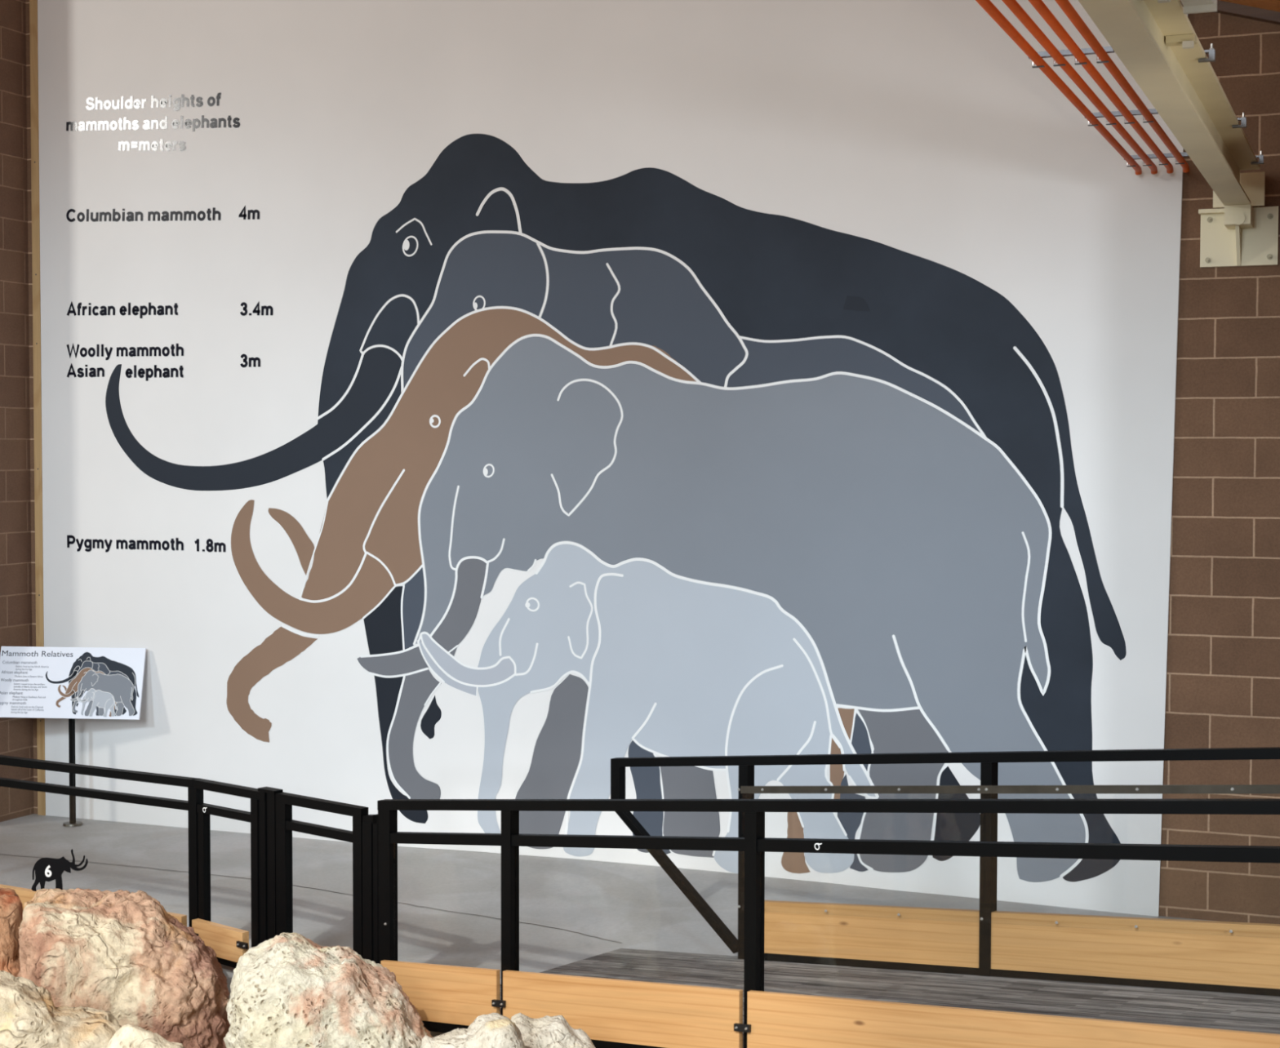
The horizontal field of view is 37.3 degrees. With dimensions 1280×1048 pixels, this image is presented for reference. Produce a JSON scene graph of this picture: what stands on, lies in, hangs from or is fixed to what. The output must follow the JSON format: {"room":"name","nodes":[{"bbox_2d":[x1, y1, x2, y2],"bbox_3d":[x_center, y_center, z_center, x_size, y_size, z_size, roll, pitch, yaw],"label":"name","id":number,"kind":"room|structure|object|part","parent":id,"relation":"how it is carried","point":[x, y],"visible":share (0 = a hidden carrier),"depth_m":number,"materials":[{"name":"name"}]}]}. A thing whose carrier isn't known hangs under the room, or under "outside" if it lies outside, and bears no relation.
{"room":"natural history museum","nodes":[
{"label":"natural history museum","id":0,"kind":"room"},
{"bbox_2d":[0,0,34,822],"bbox_3d":[-6.890,-2.069,13.283,5.980,8.900,0.550,1,2,22],"label":"wall","id":1,"kind":"structure","parent":0,"point":[16,734],"depth_m":12.33,"materials":[{"name":"brown brick"}]},
{"bbox_2d":[0,813,1217,1037],"bbox_3d":[-3.394,2.263,9.800,15.204,0.517,4.785,1,2,22],"label":"floor","id":2,"kind":"structure","parent":0,"point":[636,906],"depth_m":10.30,"materials":[{"name":"grey concrete"}]},
{"bbox_2d":[0,646,146,826],"bbox_3d":[-3.646,1.363,12.145,0.962,1.141,0.150,0,2,6],"label":"information sign","id":3,"kind":"object","parent":2,"relation":"on","point":[72,683],"visible":1,"depth_m":12.12,"materials":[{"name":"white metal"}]},
{"bbox_3d":[-3.642,1.477,12.163,0.028,0.892,0.028,1,2,22],"label":"post","id":4,"kind":"part","parent":3,"relation":"part of","materials":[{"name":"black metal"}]},
{"bbox_3d":[-3.646,1.015,12.126,0.962,0.445,0.137,0,2,6],"label":"panel","id":5,"kind":"part","parent":3,"relation":"part of","materials":[{"name":"white plastic"}]},
{"bbox_2d":[45,652,138,716],"bbox_3d":[-3.496,1.023,12.099,0.634,0.399,0.113,0,2,10],"label":"picture","id":6,"kind":"object","parent":3,"relation":"attached to","point":[78,684],"depth_m":12.10,"materials":[{"name":"paper"}]},
{"bbox_2d":[0,755,283,968],"bbox_3d":[-4.418,1.561,10.191,6.580,0.886,0.169,1,3,31],"label":"guard railing","id":7,"kind":"object","parent":2,"relation":"on","point":[228,944],"visible":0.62,"depth_m":8.80,"materials":[{"name":"black metal"}]},
{"bbox_3d":[-4.666,1.258,10.349,5.924,0.036,0.897,1,2,22],"label":"rail","id":8,"kind":"part","parent":7,"relation":"part of","materials":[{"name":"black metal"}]},
{"bbox_3d":[-4.660,1.147,10.341,5.940,0.038,0.904,1,2,22],"label":"rail","id":9,"kind":"part","parent":7,"relation":"part of","materials":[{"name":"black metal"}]},
{"bbox_3d":[-2.073,1.643,8.859,0.050,0.832,0.050,1,2,30],"label":"post","id":10,"kind":"part","parent":7,"relation":"part of","materials":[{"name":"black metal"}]},
{"bbox_3d":[-1.889,1.325,8.697,0.410,0.036,0.040,2,3,40],"label":"rail","id":11,"kind":"part","parent":7,"relation":"part of","materials":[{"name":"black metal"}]},
{"bbox_3d":[-1.898,2.001,8.713,0.390,0.037,0.050,2,3,40],"label":"rail","id":12,"kind":"part","parent":7,"relation":"part of","materials":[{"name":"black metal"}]},
{"bbox_3d":[-1.872,1.215,8.679,0.534,0.038,0.045,2,3,40],"label":"rail","id":13,"kind":"part","parent":7,"relation":"part of","materials":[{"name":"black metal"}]},
{"bbox_3d":[-1.723,1.654,8.570,0.048,0.832,0.050,2,3,40],"label":"post","id":14,"kind":"part","parent":7,"relation":"part of","materials":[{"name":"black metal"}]},
{"bbox_3d":[-1.685,1.655,8.539,0.046,0.832,0.040,2,3,40],"label":"post","id":15,"kind":"part","parent":7,"relation":"part of","materials":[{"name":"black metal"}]},
{"bbox_3d":[-1.634,1.634,8.496,0.053,0.878,0.045,2,3,40],"label":"hinge post","id":16,"kind":"part","parent":7,"relation":"part of","materials":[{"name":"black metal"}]},
{"bbox_2d":[275,791,368,957],"bbox_3d":[-1.405,1.629,8.280,0.565,0.846,0.078,2,3,40],"label":"gate","id":17,"kind":"object","parent":7,"relation":"attached to","point":[285,824],"visible":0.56,"depth_m":8.33,"materials":[{"name":"black metal"}]},
{"bbox_3d":[-1.390,1.341,8.281,0.470,0.038,0.038,2,3,40],"label":"rail","id":18,"kind":"part","parent":17,"relation":"part of","materials":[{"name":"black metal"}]},
{"bbox_3d":[-1.393,1.226,8.279,0.565,0.040,0.042,2,3,40],"label":"rail","id":19,"kind":"part","parent":17,"relation":"part of","materials":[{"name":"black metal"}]},
{"bbox_2d":[25,0,1279,924],"bbox_3d":[-0.137,-1.222,11.053,9.000,7.400,0.280,1,2,22],"label":"wall","id":20,"kind":"structure","parent":0,"point":[1223,668],"depth_m":9.69,"materials":[{"name":"brown brick"}]},
{"bbox_2d":[29,0,45,815],"bbox_3d":[-3.944,-1.228,12.416,0.060,6.306,0.020,1,2,22],"label":"trim","id":21,"kind":"structure","parent":20,"relation":"attached to","point":[33,3],"depth_m":12.41,"materials":[{"name":"brown wood"}]},
{"bbox_2d":[37,0,1187,916],"bbox_3d":[-0.562,-1.192,11.061,7.223,6.363,0.018,1,2,22],"label":"wall panel","id":22,"kind":"object","parent":20,"relation":"attached to","point":[922,128],"visible":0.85,"depth_m":11.35,"materials":[{"name":"white paint"}]},
{"bbox_2d":[66,535,225,552],"bbox_3d":[-3.171,0.135,12.145,1.220,0.105,0.001,1,2,22],"label":"lettering","id":23,"kind":"object","parent":22,"relation":"attached to","point":[172,541],"depth_m":12.16,"materials":[{"name":"black paint"}]},
{"bbox_2d":[66,92,239,151],"bbox_3d":[-3.097,-2.544,12.016,1.323,0.384,0.001,1,2,22],"label":"lettering","id":24,"kind":"object","parent":22,"relation":"attached to","point":[163,101],"depth_m":12.01,"materials":[{"name":"paint"}]},
{"bbox_2d":[66,204,259,222],"bbox_3d":[-3.036,-1.964,12.013,1.467,0.129,0.001,1,2,22],"label":"lettering","id":25,"kind":"object","parent":22,"relation":"attached to","point":[166,217],"depth_m":12.02,"materials":[{"name":"black paint"}]},
{"bbox_2d":[66,342,260,381],"bbox_3d":[-3.043,-1.038,12.050,1.476,0.252,0.001,1,2,22],"label":"lettering","id":26,"kind":"object","parent":22,"relation":"attached to","point":[141,371],"depth_m":12.11,"materials":[{"name":"black paint"}]},
{"bbox_2d":[66,302,272,318],"bbox_3d":[-2.997,-1.368,12.019,1.564,0.131,0.001,1,2,22],"label":"lettering","id":27,"kind":"object","parent":22,"relation":"attached to","point":[104,312],"depth_m":12.09,"materials":[{"name":"black paint"}]},
{"bbox_2d":[105,133,1126,882],"bbox_3d":[-0.457,-0.167,11.045,6.444,4.254,0.003,1,2,22],"label":"mural","id":28,"kind":"object","parent":22,"relation":"attached to","point":[769,475],"visible":0.91,"depth_m":10.76,"materials":[{"name":"black paint"}]},
{"bbox_2d":[1198,204,1278,267],"bbox_3d":[2.995,-1.450,9.514,0.382,0.292,0.228,1,2,22],"label":"bracket","id":29,"kind":"object","parent":20,"relation":"attached to","point":[1232,235],"visible":1,"depth_m":9.58,"materials":[{"name":"beige metal"}]},
{"bbox_2d":[1078,0,1265,208],"bbox_3d":[1.626,-1.555,6.078,0.247,0.186,7.426,1,2,22],"label":"steel beam","id":30,"kind":"structure","parent":29,"relation":"on","point":[1187,93],"depth_m":6.83,"materials":[{"name":"beige metal"}]},
{"bbox_2d":[1141,0,1170,3],"bbox_3d":[1.563,-1.597,5.740,0.095,0.044,0.065,1,2,22],"label":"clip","id":31,"kind":"object","parent":30,"relation":"attached to","point":[1158,1],"visible":1,"depth_m":5.71,"materials":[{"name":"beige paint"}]},
{"bbox_2d":[1165,33,1196,48],"bbox_3d":[1.823,-1.621,6.389,0.095,0.044,0.065,1,2,22],"label":"clip","id":32,"kind":"object","parent":30,"relation":"attached to","point":[1186,41],"visible":1,"depth_m":6.36,"materials":[{"name":"beige paint"}]},
{"bbox_2d":[1180,0,1217,14],"bbox_3d":[1.677,-1.660,5.748,0.100,0.120,0.460,1,2,22],"label":"junction box","id":33,"kind":"object","parent":30,"relation":"attached to","point":[1190,6],"visible":1,"depth_m":5.94,"materials":[{"name":"white metal"}]},
{"bbox_2d":[1197,43,1215,62],"bbox_3d":[2.016,-1.676,6.744,0.057,0.061,0.028,1,2,22],"label":"clamp","id":34,"kind":"object","parent":30,"relation":"attached to","point":[1211,52],"visible":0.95,"depth_m":6.73,"materials":[{"name":"silver metal"}]},
{"bbox_2d":[1231,112,1246,128],"bbox_3d":[2.563,-1.726,8.107,0.057,0.061,0.028,1,2,22],"label":"clamp","id":35,"kind":"object","parent":30,"relation":"attached to","point":[1243,120],"visible":0.95,"depth_m":8.09,"materials":[{"name":"silver metal"}]},
{"bbox_3d":[3.005,-1.676,9.514,0.247,0.166,0.016,1,2,22],"label":"plate","id":36,"kind":"part","parent":30,"relation":"part of","materials":[{"name":"beige paint"}]},
{"bbox_2d":[1250,151,1263,164],"bbox_3d":[2.972,-1.764,9.128,0.057,0.061,0.028,1,2,22],"label":"clamp","id":37,"kind":"object","parent":30,"relation":"attached to","point":[1260,157],"visible":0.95,"depth_m":9.11,"materials":[{"name":"silver metal"}]},
{"bbox_2d":[1213,0,1279,25],"bbox_3d":[3.373,-2.470,9.410,1.300,0.420,0.070,1,2,22],"label":"trim","id":38,"kind":"structure","parent":20,"relation":"attached to","point":[1223,7],"depth_m":9.51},
{"bbox_2d":[500,948,1279,1047],"bbox_3d":[1.123,1.853,7.136,4.442,0.546,1.425,2,3,41],"label":"floor","id":39,"kind":"structure","parent":0,"point":[1169,1006],"depth_m":7.54,"materials":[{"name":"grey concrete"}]},
{"bbox_2d":[362,799,1279,1047],"bbox_3d":[0.518,1.454,6.616,4.498,1.532,0.091,2,3,41],"label":"guard railing","id":40,"kind":"object","parent":39,"relation":"on","point":[614,1013],"visible":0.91,"depth_m":6.73,"materials":[{"name":"black metal"}]},
{"bbox_3d":[-1.148,1.713,8.094,0.058,0.897,0.045,2,3,41],"label":"post","id":41,"kind":"part","parent":40,"relation":"part of","materials":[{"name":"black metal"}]},
{"bbox_3d":[-1.057,1.670,8.014,0.047,0.939,0.045,2,3,41],"label":"post","id":42,"kind":"part","parent":40,"relation":"part of","materials":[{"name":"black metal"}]},
{"bbox_3d":[-0.517,1.621,7.545,0.052,0.979,0.050,2,3,41],"label":"post","id":43,"kind":"part","parent":40,"relation":"part of","materials":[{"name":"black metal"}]},
{"bbox_3d":[0.570,1.887,6.595,4.370,0.576,0.050,2,3,41],"label":"rail","id":44,"kind":"part","parent":40,"relation":"part of","materials":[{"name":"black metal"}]},
{"bbox_3d":[0.406,1.504,6.742,0.052,0.979,0.050,2,3,41],"label":"post","id":45,"kind":"part","parent":40,"relation":"part of","materials":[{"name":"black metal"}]},
{"bbox_3d":[0.570,0.977,6.581,4.400,0.577,0.045,2,3,41],"label":"rail","id":46,"kind":"part","parent":40,"relation":"part of","materials":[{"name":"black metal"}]},
{"bbox_3d":[0.592,1.114,6.567,4.340,0.573,0.040,2,3,41],"label":"rail","id":47,"kind":"part","parent":40,"relation":"part of","materials":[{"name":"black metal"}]},
{"bbox_2d":[610,746,1279,996],"bbox_3d":[1.238,1.371,7.914,3.626,1.263,0.076,2,3,41],"label":"guard railing","id":48,"kind":"object","parent":39,"relation":"on","point":[1208,956],"visible":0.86,"depth_m":7.73,"materials":[{"name":"black metal"}]},
{"bbox_3d":[-0.105,1.265,9.087,0.056,0.214,0.045,2,3,41],"label":"post","id":49,"kind":"part","parent":48,"relation":"part of","materials":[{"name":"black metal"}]},
{"bbox_3d":[0.481,1.531,8.590,0.052,0.890,0.050,2,3,41],"label":"post","id":50,"kind":"part","parent":48,"relation":"part of","materials":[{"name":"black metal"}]},
{"bbox_3d":[1.246,0.975,7.908,3.626,0.471,0.045,2,3,41],"label":"rail","id":51,"kind":"part","parent":48,"relation":"part of","materials":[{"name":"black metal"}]},
{"bbox_3d":[1.427,1.415,7.767,0.052,0.890,0.050,2,3,41],"label":"post","id":52,"kind":"part","parent":48,"relation":"part of","materials":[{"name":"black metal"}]},
{"bbox_3d":[1.557,1.822,7.669,2.800,0.369,0.045,2,3,41],"label":"rail","id":53,"kind":"part","parent":48,"relation":"part of","materials":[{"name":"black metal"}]},
{"bbox_2d":[975,0,1142,175],"bbox_3d":[1.171,-1.678,6.258,0.033,0.046,7.431,1,2,22],"label":"pipe","id":54,"kind":"object","parent":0,"point":[986,5],"visible":0.99,"depth_m":7.26,"materials":[{"name":"orange metal"}]},
{"bbox_2d":[1027,46,1114,67],"bbox_3d":[1.589,-1.726,6.989,0.310,0.066,0.028,1,2,22],"label":"strut","id":55,"kind":"object","parent":54,"relation":"attached to","point":[1108,49],"visible":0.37,"depth_m":6.98,"materials":[{"name":"silver metal"}]},
{"bbox_2d":[1084,108,1158,126],"bbox_3d":[2.091,-1.772,8.241,0.310,0.066,0.028,1,2,22],"label":"strut","id":56,"kind":"object","parent":54,"relation":"attached to","point":[1116,113],"visible":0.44,"depth_m":8.23,"materials":[{"name":"silver metal"}]},
{"bbox_2d":[1124,152,1188,167],"bbox_3d":[2.563,-1.815,9.419,0.310,0.066,0.028,1,2,22],"label":"strut","id":57,"kind":"object","parent":54,"relation":"attached to","point":[1184,154],"visible":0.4,"depth_m":9.41,"materials":[{"name":"silver metal"}]},
{"bbox_2d":[1001,0,1157,174],"bbox_3d":[1.244,-1.677,6.229,0.033,0.046,7.431,1,2,22],"label":"pipe","id":58,"kind":"object","parent":57,"relation":"attached to","point":[1012,5],"visible":0.99,"depth_m":7.25,"materials":[{"name":"orange metal"}]},
{"bbox_2d":[1028,0,1173,173],"bbox_3d":[1.316,-1.676,6.200,0.033,0.046,7.431,1,2,22],"label":"pipe","id":59,"kind":"object","parent":57,"relation":"attached to","point":[1038,5],"visible":0.98,"depth_m":7.24,"materials":[{"name":"orange metal"}]},
{"bbox_2d":[1054,0,1189,173],"bbox_3d":[1.389,-1.675,6.171,0.033,0.046,7.431,1,2,22],"label":"pipe","id":60,"kind":"object","parent":57,"relation":"attached to","point":[1066,6],"visible":0.98,"depth_m":7.23,"materials":[{"name":"orange metal"}]},
{"bbox_2d":[1218,0,1279,12],"bbox_3d":[-4.176,-4.358,7.965,14.900,4.346,8.800,1,2,22],"label":"ceiling","id":61,"kind":"structure","parent":0,"point":[1272,5],"depth_m":9.40,"materials":[{"name":"brown wood"}]},
{"bbox_3d":[-4.720,2.683,5.424,16.000,0.031,10.200,1,2,22],"label":"floor","id":62,"kind":"structure","parent":0,"visible":0},
{"bbox_2d":[0,887,22,977],"bbox_3d":[-3.062,2.105,8.596,0.551,0.934,0.777,-1,2,-20],"label":"boulder","id":63,"kind":"object","parent":62,"relation":"on","point":[11,904],"visible":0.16,"depth_m":8.44,"materials":[{"name":"brown stone"}]},
{"bbox_2d":[0,970,121,1047],"bbox_3d":[-2.301,2.119,6.983,0.907,1.025,0.537,-1,2,-23],"label":"rock","id":64,"kind":"object","parent":62,"relation":"on","point":[29,1018],"visible":0.9,"depth_m":6.88,"materials":[{"name":"beige stone"}]},
{"bbox_2d":[17,887,230,1047],"bbox_3d":[-2.226,2.081,8.177,0.931,1.016,0.959,0,2,-16],"label":"boulder","id":65,"kind":"object","parent":62,"relation":"on","point":[120,953],"visible":0.86,"depth_m":7.84,"materials":[{"name":"stone"}]},
{"bbox_2d":[31,848,88,891],"bbox_3d":[-2.607,1.566,8.515,0.267,0.219,0.006,0,2,8],"label":"cutout","id":66,"kind":"object","parent":65,"relation":"on","point":[46,869],"visible":0.88,"depth_m":8.52},
{"bbox_2d":[106,1023,184,1047],"bbox_3d":[-1.609,2.132,6.069,0.351,1.076,0.227,-1,2,-16],"label":"rock","id":67,"kind":"object","parent":62,"relation":"on","point":[128,1036],"visible":1,"depth_m":6.02,"materials":[{"name":"beige stone"}]},
{"bbox_2d":[223,932,433,1047],"bbox_3d":[-1.166,2.109,7.355,0.877,1.026,0.758,0,2,-13],"label":"boulder","id":68,"kind":"object","parent":62,"relation":"on","point":[289,990],"visible":0.96,"depth_m":7.10,"materials":[{"name":"beige stone"}]},
{"bbox_2d":[421,1012,524,1047],"bbox_3d":[-0.550,2.159,6.415,0.429,1.001,0.357,0,2,-8],"label":"rock","id":69,"kind":"object","parent":62,"relation":"on","point":[492,1030],"visible":1,"depth_m":6.32,"materials":[{"name":"beige stone"}]},
{"bbox_2d":[511,1013,595,1047],"bbox_3d":[-0.270,2.198,6.752,0.439,0.898,0.364,0,2,6],"label":"rock","id":70,"kind":"object","parent":62,"relation":"on","point":[546,1032],"visible":0.83,"depth_m":6.67,"materials":[{"name":"beige stone"}]}
]}

